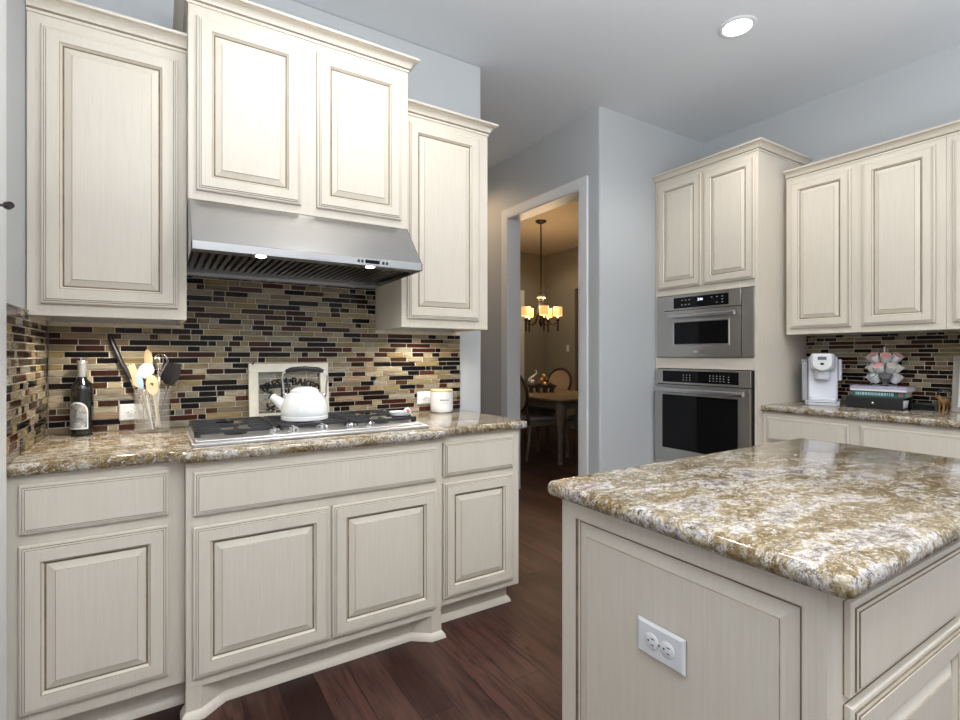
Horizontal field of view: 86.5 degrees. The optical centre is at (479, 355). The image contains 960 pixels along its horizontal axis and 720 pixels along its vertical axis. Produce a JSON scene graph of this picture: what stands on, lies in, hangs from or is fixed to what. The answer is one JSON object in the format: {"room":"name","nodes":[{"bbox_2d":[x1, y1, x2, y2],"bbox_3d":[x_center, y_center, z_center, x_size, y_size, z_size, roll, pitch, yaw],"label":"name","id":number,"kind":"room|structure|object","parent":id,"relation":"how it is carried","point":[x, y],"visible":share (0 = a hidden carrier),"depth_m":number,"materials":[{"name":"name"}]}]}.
{"room":"kitchen","nodes":[
{"label":"kitchen","id":0,"kind":"room"},
{"bbox_2d":[6,0,44,463],"bbox_3d":[-0.973,-0.285,0.699,0.120,3.050,3.420,0,0,-32],"label":"wall","id":1,"kind":"structure","parent":0,"point":[16,10],"depth_m":1.66,"materials":[{"name":"grey paint"}]},
{"bbox_2d":[0,0,5,719],"bbox_3d":[-1.126,-0.025,0.960,0.140,2.530,1.126,0,0,-32],"label":"trim","id":2,"kind":"structure","parent":1,"relation":"attached to","point":[2,2],"depth_m":1.43,"materials":[{"name":"white paint"}]},
{"bbox_2d":[0,201,14,209],"bbox_3d":[-1.090,0.018,1.010,0.125,2.425,0.930,0,0,-32],"label":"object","id":3,"kind":"structure","parent":1,"relation":"in","point":[8,205],"depth_m":1.34,"materials":[{"name":"black metal"}]},
{"bbox_2d":[6,302,47,463],"bbox_3d":[-1.577,0.083,1.780,0.011,0.482,0.688,0,0,-32],"label":"tile backsplash","id":4,"kind":"structure","parent":1,"relation":"attached to","point":[26,335],"depth_m":1.71,"materials":[{"name":"tile"}]},
{"bbox_2d":[133,425,577,719],"bbox_3d":[-0.017,1.290,1.947,10.050,0.100,11.310,0,0,-32],"label":"floor","id":5,"kind":"structure","parent":0,"point":[503,661],"depth_m":2.02,"materials":[{"name":"brown wood"}]},
{"bbox_2d":[6,462,184,719],"bbox_3d":[-1.390,0.802,1.916,0.464,0.875,0.674,0,0,-32],"label":"base cabinet","id":6,"kind":"object","parent":5,"relation":"on","point":[95,559],"visible":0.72,"depth_m":1.63,"materials":[{"name":"beige paint"}]},
{"bbox_2d":[180,439,445,719],"bbox_3d":[-0.767,0.802,2.277,1.007,0.875,0.729,0,0,-32],"label":"base cabinet","id":7,"kind":"object","parent":5,"relation":"on","point":[297,565],"visible":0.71,"depth_m":1.93,"materials":[{"name":"beige paint"}]},
{"bbox_2d":[6,409,526,477],"bbox_3d":[-0.746,0.345,2.282,1.942,0.038,0.740,0,0,-32],"label":"countertop","id":8,"kind":"structure","parent":7,"relation":"on","point":[61,453],"depth_m":1.89,"materials":[{"name":"brown stone"}]},
{"bbox_2d":[70,361,93,435],"bbox_3d":[-1.622,0.173,2.080,0.076,0.304,0.077,0,0,-32],"label":"wine bottle","id":9,"kind":"object","parent":8,"relation":"on","point":[82,391],"visible":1,"depth_m":2.06,"materials":[{"name":"black glass"}]},
{"bbox_2d":[70,404,86,427],"bbox_3d":[-1.617,0.243,2.049,0.060,0.097,0.015,0,0,-10],"label":"label","id":10,"kind":"object","parent":9,"relation":"attached to","point":[78,412],"depth_m":2.05,"materials":[{"name":"white paper"}]},
{"bbox_2d":[248,360,328,416],"bbox_3d":[-0.950,0.175,2.550,0.380,0.301,0.049,0,0,-32],"label":"framed sign","id":11,"kind":"object","parent":8,"relation":"on","point":[253,369],"visible":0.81,"depth_m":2.50,"materials":[{"name":"beige paint"}]},
{"bbox_2d":[186,409,429,447],"bbox_3d":[-0.759,0.305,2.264,0.929,0.042,0.530,0,0,-32],"label":"gas cooktop","id":12,"kind":"object","parent":8,"relation":"in","point":[201,433],"visible":0.88,"depth_m":2.13,"materials":[{"name":"metal"}]},
{"bbox_2d":[268,366,327,421],"bbox_3d":[-0.792,0.166,2.259,0.232,0.236,0.201,0,0,-40],"label":"tea kettle","id":13,"kind":"object","parent":12,"relation":"on","point":[304,403],"visible":1,"depth_m":2.21,"materials":[{"name":"white ceramic"}]},
{"bbox_2d":[389,407,410,415],"bbox_3d":[-0.379,0.266,2.415,0.106,0.040,0.084,0,0,-7],"label":"spoon rest","id":14,"kind":"object","parent":12,"relation":"on","point":[407,411],"visible":1,"depth_m":2.39,"materials":[{"name":"white ceramic"}]},
{"bbox_2d":[430,389,452,412],"bbox_3d":[-0.221,0.260,2.935,0.131,0.130,0.132,0,0,-32],"label":"canister","id":15,"kind":"object","parent":8,"relation":"on","point":[441,400],"visible":1,"depth_m":2.88,"materials":[{"name":"white ceramic"}]},
{"bbox_3d":[-1.409,0.233,2.195,0.134,0.183,0.134,0,0,-32],"label":"jar","id":16,"kind":"object","parent":8,"relation":"on","visible":0},
{"bbox_2d":[108,337,138,401],"bbox_3d":[-1.513,0.060,2.165,0.121,0.276,0.021,0,0,-6],"label":"tongs","id":17,"kind":"object","parent":16,"relation":"in","point":[114,347],"visible":1,"depth_m":2.16,"materials":[{"name":"silver metal"}]},
{"bbox_2d":[127,363,147,417],"bbox_3d":[-1.460,0.173,2.180,0.112,0.277,0.012,0,0,-4],"label":"spatula","id":18,"kind":"object","parent":16,"relation":"in","point":[132,368],"visible":0.66,"depth_m":2.18,"materials":[{"name":"brown wood"}]},
{"bbox_2d":[139,389,145,428],"bbox_3d":[-1.419,0.224,2.143,0.024,0.170,0.018,0,0,-32],"label":"measuring spoon","id":19,"kind":"object","parent":16,"relation":"in","point":[140,390],"visible":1,"depth_m":2.14,"materials":[{"name":"beige wood"}]},
{"bbox_2d":[139,389,145,395],"bbox_3d":[-1.419,0.154,2.143,0.028,0.032,0.012,0,0,0],"label":"bowl","id":20,"kind":"object","parent":19,"relation":"on","point":[140,391],"depth_m":2.14,"materials":[{"name":"metal"}]},
{"bbox_2d":[135,374,150,427],"bbox_3d":[-1.415,0.194,2.143,0.059,0.230,0.016,0,0,-18],"label":"spatula","id":21,"kind":"object","parent":16,"relation":"in","point":[140,383],"visible":1,"depth_m":2.14,"materials":[{"name":"blue plastic"}]},
{"bbox_2d":[138,363,158,426],"bbox_3d":[-1.417,0.172,2.179,0.089,0.275,0.018,0,0,-7],"label":"serving spoon","id":22,"kind":"object","parent":16,"relation":"in","point":[145,370],"visible":0.91,"depth_m":2.17,"materials":[{"name":"white plastic"}]},
{"bbox_2d":[138,363,153,378],"bbox_3d":[-1.427,0.068,2.178,0.070,0.068,0.015,0,0,0],"label":"bowl","id":23,"kind":"object","parent":22,"relation":"on","point":[145,370],"depth_m":2.17,"materials":[{"name":"white plastic"}]},
{"bbox_2d":[143,379,154,423],"bbox_3d":[-1.435,0.195,2.209,0.067,0.229,0.009,0,0,-3],"label":"spatula","id":24,"kind":"object","parent":16,"relation":"in","point":[144,380],"visible":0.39,"depth_m":2.21,"materials":[{"name":"brown wood"}]},
{"bbox_2d":[146,395,153,428],"bbox_3d":[-1.392,0.240,2.149,0.028,0.147,0.014,0,0,-32],"label":"wooden spoon","id":25,"kind":"object","parent":16,"relation":"in","point":[146,395],"visible":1,"depth_m":2.15,"materials":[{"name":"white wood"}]},
{"bbox_2d":[144,349,160,422],"bbox_3d":[-1.433,0.143,2.233,0.082,0.338,0.012,0,0,8],"label":"wooden spoon","id":26,"kind":"object","parent":16,"relation":"in","point":[148,358],"visible":0.56,"depth_m":2.23,"materials":[{"name":"brown wood"}]},
{"bbox_2d":[146,375,160,426],"bbox_3d":[-1.387,0.195,2.168,0.057,0.220,0.016,0,0,-1],"label":"wooden spoon","id":27,"kind":"object","parent":16,"relation":"in","point":[153,390],"visible":1,"depth_m":2.16,"materials":[{"name":"brown wood"}]},
{"bbox_2d":[152,354,167,426],"bbox_3d":[-1.374,0.151,2.193,0.058,0.315,0.057,0,0,-32],"label":"whisk","id":28,"kind":"object","parent":16,"relation":"in","point":[159,375],"visible":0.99,"depth_m":2.19,"materials":[{"name":"silver metal"}]},
{"bbox_2d":[157,362,181,425],"bbox_3d":[-1.357,0.170,2.230,0.104,0.279,0.015,0,0,-7],"label":"turner","id":29,"kind":"object","parent":16,"relation":"in","point":[170,374],"visible":0.93,"depth_m":2.23,"materials":[{"name":"black plastic"}]},
{"bbox_2d":[441,429,517,622],"bbox_3d":[-0.173,0.802,2.684,0.462,0.875,0.674,0,0,-32],"label":"base cabinet","id":30,"kind":"object","parent":5,"relation":"on","point":[479,471],"visible":0.52,"depth_m":2.40,"materials":[{"name":"beige paint"}]},
{"bbox_2d":[520,375,556,461],"bbox_3d":[0.626,0.714,6.225,0.617,1.058,0.496,0,0,-32],"label":"dining chair","id":31,"kind":"object","parent":5,"relation":"on","point":[536,420],"visible":0.46,"depth_m":6.01,"materials":[{"name":"grey wood"}]},
{"bbox_2d":[520,380,525,409],"bbox_3d":[0.425,0.440,6.098,0.112,0.430,0.410,0,0,-32],"label":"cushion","id":32,"kind":"object","parent":31,"relation":"on","point":[522,382],"depth_m":5.97,"materials":[{"name":"beige fabric"}]},
{"bbox_2d":[520,413,555,421],"bbox_3d":[0.678,0.759,6.258,0.477,0.049,0.466,0,0,-32],"label":"seat cushion","id":33,"kind":"object","parent":31,"relation":"on","point":[532,417],"depth_m":6.10,"materials":[{"name":"grey fabric"}]},
{"bbox_2d":[523,368,571,442],"bbox_3d":[1.011,0.714,7.574,0.617,1.058,0.496,0,0,-40],"label":"dining chair","id":34,"kind":"object","parent":5,"relation":"on","point":[561,377],"visible":0.46,"depth_m":7.59,"materials":[{"name":"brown wood"}]},
{"bbox_2d":[527,405,554,409],"bbox_3d":[0.964,0.759,7.534,0.477,0.049,0.466,0,0,-40],"label":"seat cushion","id":35,"kind":"object","parent":34,"relation":"on","point":[529,407],"depth_m":7.35,"materials":[{"name":"brown leather"}]},
{"bbox_2d":[549,370,568,389],"bbox_3d":[1.192,0.440,7.727,0.112,0.430,0.410,0,0,-40],"label":"cushion","id":36,"kind":"object","parent":34,"relation":"on","point":[560,378],"depth_m":7.71,"materials":[{"name":"beige fabric"}]},
{"bbox_2d":[525,387,577,464],"bbox_3d":[0.826,0.869,6.860,1.200,0.748,2.100,0,0,-32],"label":"dining table","id":37,"kind":"object","parent":5,"relation":"on","point":[560,400],"visible":0.28,"depth_m":5.88,"materials":[{"name":"brown wood"}]},
{"bbox_2d":[527,384,556,392],"bbox_3d":[0.826,0.445,6.860,0.370,0.100,0.250,0,0,0],"label":"centerpiece tray","id":38,"kind":"object","parent":37,"relation":"on","point":[536,386],"visible":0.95,"depth_m":6.76,"materials":[{"name":"brown wood"}]},
{"bbox_2d":[528,369,537,384],"bbox_3d":[0.707,0.303,6.849,0.132,0.232,0.076,0,0,0],"label":"ornament","id":39,"kind":"object","parent":38,"relation":"on","point":[531,380],"visible":0.84,"depth_m":6.83,"materials":[{"name":"silver metal"}]},
{"bbox_2d":[565,415,577,456],"bbox_3d":[1.397,0.714,6.087,0.496,1.058,0.617,0,0,-32],"label":"dining chair","id":40,"kind":"object","parent":5,"relation":"on","point":[573,419],"visible":0.18,"depth_m":6.18,"materials":[{"name":"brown wood"}]},
{"bbox_2d":[567,415,577,420],"bbox_3d":[1.364,0.759,6.139,0.466,0.049,0.477,0,0,-32],"label":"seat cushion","id":41,"kind":"object","parent":40,"relation":"on","point":[573,417],"depth_m":6.14,"materials":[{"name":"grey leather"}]},
{"bbox_2d":[652,137,812,462],"bbox_3d":[1.859,-0.081,3.816,0.666,2.642,0.858,0,0,-32],"label":"tall cabinet","id":42,"kind":"object","parent":5,"relation":"on","point":[721,216],"visible":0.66,"depth_m":3.51,"materials":[{"name":"beige paint"}]},
{"bbox_2d":[654,368,754,460],"bbox_3d":[1.792,0.456,3.805,0.648,0.702,0.765,0,0,-32],"label":"wall oven","id":43,"kind":"object","parent":42,"relation":"in","point":[698,412],"visible":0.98,"depth_m":3.64,"materials":[{"name":"silver metal"}]},
{"bbox_2d":[657,287,754,356],"bbox_3d":[1.784,-0.219,3.795,0.572,0.461,0.771,0,0,-32],"label":"microwave oven","id":44,"kind":"object","parent":42,"relation":"in","point":[721,323],"visible":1,"depth_m":3.62,"materials":[{"name":"silver metal"}]},
{"bbox_2d":[562,499,959,719],"bbox_3d":[0.900,0.802,1.377,1.247,0.875,0.638,0,0,-32],"label":"kitchen island","id":45,"kind":"object","parent":5,"relation":"on","point":[761,645],"visible":0.73,"depth_m":0.98,"materials":[{"name":"beige paint"}]},
{"bbox_2d":[638,615,685,676],"bbox_3d":[0.372,0.600,1.056,0.009,0.072,0.117,0,0,-32],"label":"wall outlet","id":46,"kind":"object","parent":45,"relation":"attached to","point":[666,647],"visible":1,"depth_m":1.05,"materials":[{"name":"white plastic"}]},
{"bbox_2d":[645,632,657,649],"bbox_3d":[0.359,0.600,1.071,0.002,0.034,0.034,0,0,-32],"label":"receptacle","id":47,"kind":"object","parent":46,"relation":"attached to","point":[651,638],"depth_m":1.07,"materials":[{"name":"white plastic"}]},
{"bbox_2d":[660,641,673,659],"bbox_3d":[0.380,0.600,1.038,0.002,0.034,0.034,0,0,-32],"label":"receptacle","id":48,"kind":"object","parent":46,"relation":"attached to","point":[666,647],"depth_m":1.04,"materials":[{"name":"white plastic"}]},
{"bbox_2d":[548,438,959,598],"bbox_3d":[0.905,0.345,1.383,1.303,0.039,0.699,0,0,-32],"label":"island countertop","id":49,"kind":"structure","parent":45,"relation":"on","point":[840,520],"depth_m":1.13,"materials":[{"name":"brown stone"}]},
{"bbox_2d":[763,411,959,457],"bbox_3d":[2.382,0.802,3.062,0.588,0.875,1.060,0,0,-32],"label":"base cabinet","id":50,"kind":"object","parent":5,"relation":"on","point":[777,426],"visible":0.14,"depth_m":2.87,"materials":[{"name":"beige paint"}]},
{"bbox_2d":[761,401,959,428],"bbox_3d":[2.381,0.345,3.056,0.595,0.038,1.066,0,0,-32],"label":"countertop","id":51,"kind":"structure","parent":50,"relation":"on","point":[947,419],"depth_m":2.91,"materials":[{"name":"brown stone"}]},
{"bbox_2d":[801,354,841,405],"bbox_3d":[2.274,0.157,3.398,0.224,0.337,0.250,0,0,36],"label":"coffee maker","id":52,"kind":"object","parent":51,"relation":"on","point":[821,373],"visible":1,"depth_m":3.35,"materials":[{"name":"white plastic"}]},
{"bbox_2d":[808,397,836,401],"bbox_3d":[2.241,0.288,3.338,0.156,0.018,0.085,0,0,36],"label":"drip tray","id":53,"kind":"object","parent":52,"relation":"on","point":[810,399],"depth_m":3.31,"materials":[{"name":"white plastic"}]},
{"bbox_2d":[845,395,912,409],"bbox_3d":[2.479,0.290,3.176,0.233,0.070,0.290,0,0,-38],"label":"box","id":54,"kind":"object","parent":51,"relation":"on","point":[850,400],"visible":0.85,"depth_m":3.11,"materials":[{"name":"black plastic"}]},
{"bbox_2d":[853,390,912,397],"bbox_3d":[2.503,0.237,3.173,0.182,0.034,0.262,0,0,-39],"label":"book","id":55,"kind":"object","parent":54,"relation":"on","point":[855,392],"visible":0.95,"depth_m":3.10,"materials":[{"name":"teal paper"}]},
{"bbox_2d":[850,384,916,392],"bbox_3d":[2.501,0.205,3.166,0.192,0.030,0.285,0,0,-35],"label":"book","id":56,"kind":"object","parent":55,"relation":"on","point":[862,387],"visible":0.97,"depth_m":3.10,"materials":[{"name":"white paper"}]},
{"bbox_2d":[871,347,897,386],"bbox_3d":[2.502,0.068,3.155,0.140,0.244,0.140,0,0,-32],"label":"pod carousel","id":57,"kind":"object","parent":56,"relation":"on","point":[884,348],"visible":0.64,"depth_m":3.12,"materials":[{"name":"silver metal"}]},
{"bbox_2d":[865,363,875,372],"bbox_3d":[2.443,0.077,3.185,0.068,0.068,0.056,0,0,8],"label":"pod","id":58,"kind":"object","parent":57,"relation":"in","point":[869,367],"visible":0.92,"depth_m":3.17,"materials":[{"name":"white plastic"}]},
{"bbox_2d":[868,372,880,382],"bbox_3d":[2.435,0.139,3.153,0.068,0.068,0.056,0,0,-20],"label":"pod","id":59,"kind":"object","parent":57,"relation":"in","point":[874,377],"visible":1,"depth_m":3.14,"materials":[{"name":"white plastic"}]},
{"bbox_2d":[868,352,880,362],"bbox_3d":[2.435,0.015,3.153,0.068,0.068,0.056,0,0,-20],"label":"pod","id":60,"kind":"object","parent":57,"relation":"in","point":[874,357],"visible":1,"depth_m":3.13,"materials":[{"name":"white plastic"}]},
{"bbox_2d":[872,362,884,372],"bbox_3d":[2.444,0.077,3.121,0.068,0.068,0.056,0,0,-11],"label":"pod","id":61,"kind":"object","parent":57,"relation":"in","point":[879,367],"visible":1,"depth_m":3.11,"materials":[{"name":"white plastic"}]},
{"bbox_2d":[880,373,891,383],"bbox_3d":[2.467,0.139,3.098,0.068,0.068,0.056,0,0,-39],"label":"pod","id":62,"kind":"object","parent":57,"relation":"in","point":[885,377],"visible":1,"depth_m":3.09,"materials":[{"name":"plastic"}]},
{"bbox_2d":[880,352,891,362],"bbox_3d":[2.467,0.015,3.098,0.068,0.068,0.056,0,0,-39],"label":"pod","id":63,"kind":"object","parent":57,"relation":"in","point":[885,356],"visible":1,"depth_m":3.09,"materials":[{"name":"white plastic"}]},
{"bbox_2d":[885,362,897,373],"bbox_3d":[2.493,0.077,3.088,0.056,0.068,0.068,0,0,27],"label":"pod","id":64,"kind":"object","parent":57,"relation":"in","point":[891,367],"visible":1,"depth_m":3.08,"materials":[{"name":"white plastic"}]},
{"bbox_2d":[890,373,902,383],"bbox_3d":[2.520,0.139,3.090,0.056,0.068,0.068,0,0,-34],"label":"pod","id":65,"kind":"object","parent":57,"relation":"in","point":[895,378],"visible":1,"depth_m":3.08,"materials":[{"name":"white plastic"}]},
{"bbox_2d":[890,352,902,362],"bbox_3d":[2.520,0.015,3.090,0.056,0.068,0.068,0,0,-34],"label":"pod","id":66,"kind":"object","parent":57,"relation":"in","point":[895,357],"visible":0.99,"depth_m":3.08,"materials":[{"name":"white plastic"}]},
{"bbox_2d":[894,363,904,372],"bbox_3d":[2.545,0.077,3.103,0.068,0.068,0.056,0,0,32],"label":"pod","id":67,"kind":"object","parent":57,"relation":"in","point":[900,367],"visible":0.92,"depth_m":3.09,"materials":[{"name":"white plastic"}]},
{"bbox_2d":[911,402,938,410],"bbox_3d":[2.649,0.304,3.035,0.086,0.042,0.116,0,0,-38],"label":"dock","id":68,"kind":"object","parent":51,"relation":"on","point":[915,405],"visible":1,"depth_m":3.00,"materials":[{"name":"black plastic"}]},
{"bbox_2d":[935,388,951,410],"bbox_3d":[2.716,0.260,2.984,0.105,0.133,0.037,0,0,-4],"label":"animal figurine","id":69,"kind":"object","parent":51,"relation":"on","point":[943,401],"visible":0.88,"depth_m":2.98,"materials":[{"name":"brown wood"}]},
{"bbox_2d":[951,356,959,411],"bbox_3d":[2.806,0.164,2.849,0.062,0.324,0.250,0,0,-32],"label":"picture frame","id":70,"kind":"object","parent":51,"relation":"on","point":[955,401],"visible":1,"depth_m":2.94,"materials":[{"name":"grey wood"}]},
{"bbox_2d":[46,0,703,473],"bbox_3d":[0.025,-0.285,3.290,4.335,3.050,0.203,0,0,-32],"label":"wall","id":71,"kind":"structure","parent":0,"point":[621,154],"depth_m":3.78,"materials":[{"name":"grey paint"}]},
{"bbox_2d":[25,0,186,324],"bbox_3d":[-1.456,-0.699,2.034,0.484,1.117,0.403,0,0,-32],"label":"upper cabinet","id":72,"kind":"object","parent":71,"relation":"attached to","point":[106,91],"visible":0.98,"depth_m":1.88,"materials":[{"name":"beige paint"}]},
{"bbox_2d":[48,275,459,434],"bbox_3d":[-0.940,-0.021,2.592,1.933,0.690,0.011,0,0,-32],"label":"tile backsplash","id":73,"kind":"structure","parent":71,"relation":"attached to","point":[230,324],"depth_m":2.46,"materials":[{"name":"tile"}]},
{"bbox_2d":[119,403,151,420],"bbox_3d":[-1.503,0.247,2.225,0.117,0.072,0.009,0,0,-32],"label":"wall outlet","id":74,"kind":"object","parent":73,"relation":"attached to","point":[127,412],"visible":0.94,"depth_m":2.22,"materials":[{"name":"white plastic"}]},
{"bbox_2d":[125,408,134,415],"bbox_3d":[-1.518,0.247,2.212,0.034,0.034,0.002,0,0,-32],"label":"receptacle","id":75,"kind":"object","parent":74,"relation":"attached to","point":[128,411],"depth_m":2.21,"materials":[{"name":"white plastic"}]},
{"bbox_2d":[136,408,144,415],"bbox_3d":[-1.485,0.247,2.233,0.034,0.034,0.002,0,0,-32],"label":"receptacle","id":76,"kind":"object","parent":74,"relation":"attached to","point":[139,411],"depth_m":2.23,"materials":[{"name":"white plastic"}]},
{"bbox_2d":[417,391,429,403],"bbox_3d":[-0.312,0.247,2.977,0.117,0.072,0.009,0,0,-32],"label":"wall outlet","id":77,"kind":"object","parent":73,"relation":"attached to","point":[422,397],"visible":0.84,"depth_m":2.96,"materials":[{"name":"white plastic"}]},
{"bbox_2d":[173,0,419,229],"bbox_3d":[-0.841,-1.011,2.376,1.007,0.812,0.483,0,0,-32],"label":"upper cabinet","id":78,"kind":"object","parent":71,"relation":"attached to","point":[286,113],"visible":0.77,"depth_m":2.15,"materials":[{"name":"beige paint"}]},
{"bbox_2d":[187,199,421,287],"bbox_3d":[-0.807,-0.486,2.321,0.914,0.232,0.600,0,0,-32],"label":"range hood","id":79,"kind":"object","parent":78,"relation":"attached to","point":[224,240],"visible":0.98,"depth_m":2.16,"materials":[{"name":"silver metal"}]},
{"bbox_2d":[253,254,268,258],"bbox_3d":[-0.861,-0.390,2.005,0.060,0.011,0.060,0,0,-32],"label":"lamp","id":80,"kind":"object","parent":79,"relation":"attached to","point":[255,256],"depth_m":2.00,"materials":[{"name":"white glass"}]},
{"bbox_2d":[363,265,376,268],"bbox_3d":[-0.483,-0.390,2.243,0.060,0.011,0.060,0,0,-32],"label":"lamp","id":81,"kind":"object","parent":79,"relation":"attached to","point":[364,266],"depth_m":2.24,"materials":[{"name":"white glass"}]},
{"bbox_2d":[375,98,498,331],"bbox_3d":[-0.239,-0.699,2.803,0.552,1.117,0.403,0,0,-32],"label":"upper cabinet","id":82,"kind":"object","parent":71,"relation":"attached to","point":[447,149],"visible":0.8,"depth_m":2.64,"materials":[{"name":"beige paint"}]},
{"bbox_2d":[481,117,580,416],"bbox_3d":[-0.340,-0.285,5.733,0.115,3.050,4.320,0,0,-32],"label":"wall","id":83,"kind":"structure","parent":0,"point":[552,162],"depth_m":4.71,"materials":[{"name":"grey paint"}]},
{"bbox_2d":[501,175,587,488],"bbox_3d":[0.560,-0.050,4.307,0.151,2.580,1.117,0,0,-32],"label":"trim","id":84,"kind":"structure","parent":83,"relation":"attached to","point":[511,217],"depth_m":4.61,"materials":[{"name":"white paint"}]},
{"bbox_2d":[520,252,544,413],"bbox_3d":[-0.214,-0.285,8.438,3.215,3.050,0.120,0,0,-32],"label":"wall","id":85,"kind":"structure","parent":0,"point":[534,340],"depth_m":9.11,"materials":[{"name":"brown paint"}]},
{"bbox_2d":[520,290,523,377],"bbox_3d":[0.261,-0.285,8.691,1.180,1.710,0.080,0,0,-32],"label":"window","id":86,"kind":"structure","parent":85,"relation":"in","point":[521,291],"depth_m":8.94,"materials":[{"name":"white paint"}]},
{"bbox_2d":[545,247,577,428],"bbox_3d":[1.613,-0.285,6.919,1.985,3.050,4.640,0,0,-32],"label":"wall","id":87,"kind":"structure","parent":0,"point":[561,268],"depth_m":8.82,"materials":[{"name":"brown paint"}]},
{"bbox_2d":[577,289,577,428],"bbox_3d":[1.933,0.060,8.173,0.046,2.360,1.060,0,0,-32],"label":"door","id":88,"kind":"structure","parent":87,"relation":"in","point":[577,289],"depth_m":8.60,"materials":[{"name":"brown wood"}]},
{"bbox_2d":[293,0,959,254],"bbox_3d":[-0.017,-1.860,1.947,10.050,0.100,11.310,0,0,-32],"label":"ceiling","id":89,"kind":"structure","parent":0,"point":[545,65],"depth_m":3.05,"materials":[{"name":"white paint"}]},
{"bbox_2d":[521,219,561,331],"bbox_3d":[0.807,-1.065,6.878,0.546,1.490,0.541,0,0,-32],"label":"chandelier","id":90,"kind":"object","parent":89,"relation":"hanging from","point":[544,311],"visible":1,"depth_m":6.83,"materials":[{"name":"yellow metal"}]},
{"bbox_2d":[718,15,757,38],"bbox_3d":[1.419,-1.806,2.811,0.196,0.008,0.196,0,0,-32],"label":"recessed light","id":91,"kind":"object","parent":89,"relation":"in","point":[738,26],"visible":1,"depth_m":2.80,"materials":[{"name":"white paint"}]},
{"bbox_2d":[704,44,959,410],"bbox_3d":[3.710,-0.285,1.626,0.120,3.050,6.790,0,0,-32],"label":"wall","id":92,"kind":"structure","parent":0,"point":[922,94],"depth_m":3.34,"materials":[{"name":"grey paint"}]},
{"bbox_2d":[783,125,959,335],"bbox_3d":[2.427,-0.691,3.194,0.372,1.102,0.832,0,0,-32],"label":"upper cabinet","id":93,"kind":"object","parent":92,"relation":"attached to","point":[866,227],"visible":0.96,"depth_m":3.04,"materials":[{"name":"beige paint"}]},
{"bbox_2d":[806,331,959,409],"bbox_3d":[2.626,0.093,3.220,0.011,0.463,1.050,0,0,-32],"label":"tile backsplash","id":94,"kind":"structure","parent":92,"relation":"attached to","point":[928,360],"depth_m":3.18,"materials":[{"name":"tile"}]},
{"bbox_2d":[943,120,959,329],"bbox_3d":[2.809,-0.691,2.588,0.372,1.102,0.600,0,0,-32],"label":"upper cabinet","id":95,"kind":"object","parent":92,"relation":"attached to","point":[952,129],"visible":1,"depth_m":2.73,"materials":[{"name":"beige paint"}]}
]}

